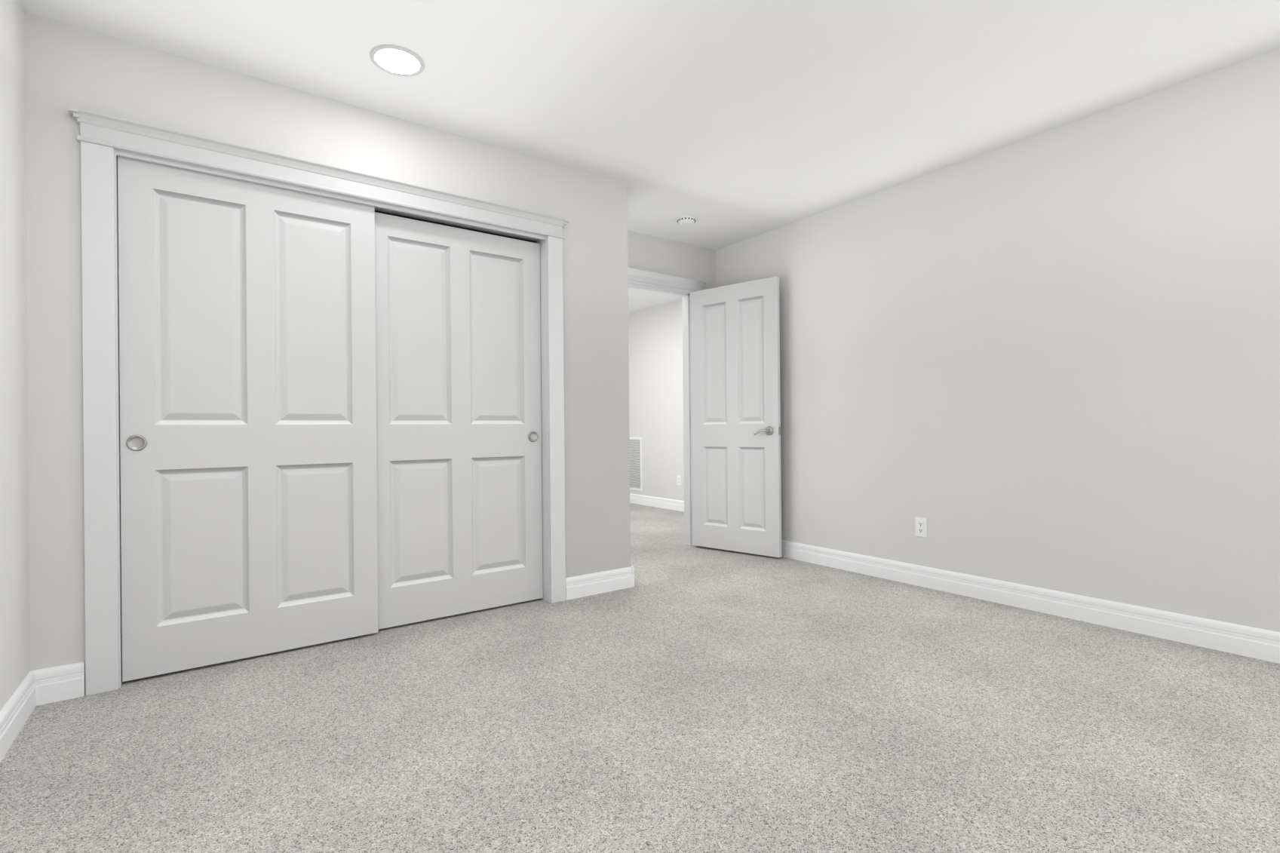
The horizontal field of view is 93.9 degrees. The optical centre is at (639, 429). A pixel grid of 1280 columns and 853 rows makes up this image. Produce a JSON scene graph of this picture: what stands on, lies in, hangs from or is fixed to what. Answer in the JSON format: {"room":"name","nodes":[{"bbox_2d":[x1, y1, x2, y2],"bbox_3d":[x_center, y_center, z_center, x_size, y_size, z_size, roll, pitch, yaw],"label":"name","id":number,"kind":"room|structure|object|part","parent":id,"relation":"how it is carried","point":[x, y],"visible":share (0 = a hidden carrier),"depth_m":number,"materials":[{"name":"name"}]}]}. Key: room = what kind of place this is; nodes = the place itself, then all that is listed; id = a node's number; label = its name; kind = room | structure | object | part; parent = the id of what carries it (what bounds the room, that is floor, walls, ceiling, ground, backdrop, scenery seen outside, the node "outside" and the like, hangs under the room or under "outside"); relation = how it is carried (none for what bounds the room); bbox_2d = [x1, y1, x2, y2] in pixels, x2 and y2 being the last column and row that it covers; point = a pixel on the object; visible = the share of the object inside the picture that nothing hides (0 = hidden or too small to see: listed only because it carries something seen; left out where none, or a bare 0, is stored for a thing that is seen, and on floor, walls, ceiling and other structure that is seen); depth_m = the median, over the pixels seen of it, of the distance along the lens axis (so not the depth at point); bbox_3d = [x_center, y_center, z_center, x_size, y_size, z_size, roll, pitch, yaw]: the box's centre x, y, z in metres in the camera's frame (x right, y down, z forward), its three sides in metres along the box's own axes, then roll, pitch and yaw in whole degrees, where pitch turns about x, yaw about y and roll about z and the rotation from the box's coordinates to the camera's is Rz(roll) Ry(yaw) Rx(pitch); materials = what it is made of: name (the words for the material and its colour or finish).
{"room":"empty bedroom","nodes":[
{"label":"empty bedroom","id":0,"kind":"room"},
{"bbox_2d":[0,0,30,711],"bbox_3d":[-1.140,-0.257,0.606,0.115,2.440,5.015,-1,0,-36],"label":"wall","id":1,"kind":"structure","parent":0,"point":[14,618],"depth_m":1.95,"materials":[{"name":"grey paint"}]},
{"bbox_2d":[0,671,36,762],"bbox_3d":[-0.904,0.900,0.408,0.016,0.122,4.200,-1,0,-36],"label":"baseboard","id":2,"kind":"structure","parent":1,"relation":"attached to","point":[17,709],"depth_m":1.90,"materials":[{"name":"white paint"}]},
{"bbox_2d":[24,12,630,671],"bbox_3d":[-1.145,-0.257,2.907,2.580,2.440,0.115,-1,0,-36],"label":"wall","id":3,"kind":"structure","parent":0,"point":[66,65],"depth_m":2.45,"materials":[{"name":"grey paint"}]},
{"bbox_2d":[67,105,569,696],"bbox_3d":[-1.255,-0.098,2.797,2.036,2.125,0.162,-1,0,-36],"label":"closet door","id":4,"kind":"structure","parent":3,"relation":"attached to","point":[541,240],"depth_m":2.61,"materials":[{"name":"white paint"}]},
{"bbox_3d":[-1.930,0.053,2.292,0.062,0.062,0.005,-1,0,-36],"label":"closet door left knob","id":5,"kind":"part","parent":4,"relation":"part of","materials":[{"name":"silver metal"}]},
{"bbox_3d":[-0.592,0.041,3.315,0.062,0.062,0.005,-1,0,-36],"label":"closet door right knob","id":6,"kind":"part","parent":4,"relation":"part of","materials":[{"name":"silver metal"}]},
{"bbox_2d":[30,566,634,705],"bbox_3d":[-1.295,0.904,3.142,2.596,0.122,0.716,-1,0,-36],"label":"baseboard","id":7,"kind":"structure","parent":3,"relation":"attached to","point":[59,683],"depth_m":2.17,"materials":[{"name":"white paint"}]},
{"bbox_2d":[374,210,715,289],"bbox_3d":[-0.642,-0.261,4.134,5.065,2.440,0.119,-1,0,-36],"label":"wall","id":8,"kind":"structure","parent":0,"point":[653,253],"depth_m":4.70,"materials":[{"name":"grey paint"}]},
{"bbox_2d":[628,282,695,546],"bbox_3d":[0.085,-0.083,4.663,0.820,2.070,0.116,-1,0,-36],"label":"door frame","id":9,"kind":"structure","parent":8,"relation":"in","point":[687,418],"depth_m":4.88,"materials":[{"name":"white paint"}]},
{"bbox_2d":[690,276,781,557],"bbox_3d":[0.717,-0.086,4.573,0.781,2.032,0.128,-1,0,40],"label":"door leaf","id":10,"kind":"structure","parent":9,"relation":"attached to","point":[736,431],"depth_m":4.53,"materials":[{"name":"white paint"}]},
{"bbox_3d":[0.901,0.014,4.367,0.141,0.065,0.046,-1,0,40],"label":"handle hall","id":11,"kind":"part","parent":10,"relation":"part of","materials":[{"name":"silver metal"}]},
{"bbox_2d":[627,267,707,292],"bbox_3d":[0.123,-1.148,4.597,1.026,0.100,0.047,-1,0,-36],"label":"door frame","id":12,"kind":"structure","parent":8,"relation":"attached to","point":[636,276],"depth_m":4.64,"materials":[{"name":"white paint"}]},
{"bbox_2d":[0,503,1279,852],"bbox_3d":[-0.434,0.997,3.961,5.550,0.080,10.000,-1,0,-36],"label":"floor","id":13,"kind":"structure","parent":0,"point":[680,696],"depth_m":1.85,"materials":[{"name":"grey carpet"}]},
{"bbox_2d":[19,0,1279,314],"bbox_3d":[-0.457,-1.523,3.961,5.550,0.080,10.000,-1,0,-36],"label":"ceiling","id":14,"kind":"structure","parent":0,"point":[725,122],"depth_m":2.49,"materials":[{"name":"white paint"}]},
{"bbox_2d":[369,44,424,76],"bbox_3d":[-0.973,-1.474,2.400,0.205,0.007,0.205,-1,0,-36],"label":"recessed light","id":15,"kind":"object","parent":14,"relation":"in","point":[396,60],"visible":1,"depth_m":2.39,"materials":[{"name":"grey plastic"}]},
{"bbox_2d":[677,215,695,225],"bbox_3d":[0.328,-1.470,4.234,0.132,0.038,0.132,-1,0,-36],"label":"smoke detector","id":16,"kind":"object","parent":14,"relation":"attached to","point":[685,220],"visible":1,"depth_m":4.20,"materials":[{"name":"white plastic"}]},
{"bbox_2d":[628,299,684,500],"bbox_3d":[0.131,-0.268,7.478,0.115,2.440,4.615,-1,0,-36],"label":"wall","id":17,"kind":"structure","parent":0,"point":[655,381],"depth_m":7.25,"materials":[{"name":"grey paint"}]},
{"bbox_2d":[629,437,641,491],"bbox_3d":[-0.089,0.444,7.687,0.006,0.680,0.380,-1,0,-36],"label":"air vent","id":18,"kind":"object","parent":17,"relation":"in","point":[635,463],"visible":0.6,"depth_m":7.64,"materials":[{"name":"white plastic"}]},
{"bbox_2d":[629,493,684,512],"bbox_3d":[0.089,0.891,7.439,0.016,0.122,4.385,-1,0,-36],"label":"baseboard","id":19,"kind":"structure","parent":17,"relation":"attached to","point":[674,504],"depth_m":7.23,"materials":[{"name":"white paint"}]},
{"bbox_2d":[676,475,681,485],"bbox_3d":[0.452,0.597,6.942,0.009,0.115,0.070,-1,0,-36],"label":"outlet","id":20,"kind":"object","parent":17,"relation":"attached to","point":[679,480],"visible":1,"depth_m":6.93,"materials":[{"name":"white plastic"}]},
{"bbox_2d":[715,48,1279,632],"bbox_3d":[2.158,-0.286,2.999,0.115,2.440,5.015,-1,0,-36],"label":"wall","id":21,"kind":"structure","parent":0,"point":[1048,359],"depth_m":2.97,"materials":[{"name":"grey paint"}]},
{"bbox_2d":[914,516,927,537],"bbox_3d":[1.677,0.586,3.568,0.009,0.115,0.070,-1,0,-36],"label":"outlet","id":22,"kind":"object","parent":21,"relation":"attached to","point":[921,526],"visible":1,"depth_m":3.56,"materials":[{"name":"white plastic"}]},
{"bbox_2d":[781,540,1279,663],"bbox_3d":[2.082,0.874,3.008,0.016,0.122,4.900,-1,0,-36],"label":"baseboard","id":23,"kind":"structure","parent":21,"relation":"attached to","point":[1254,643],"depth_m":2.96,"materials":[{"name":"white paint"}]}
]}

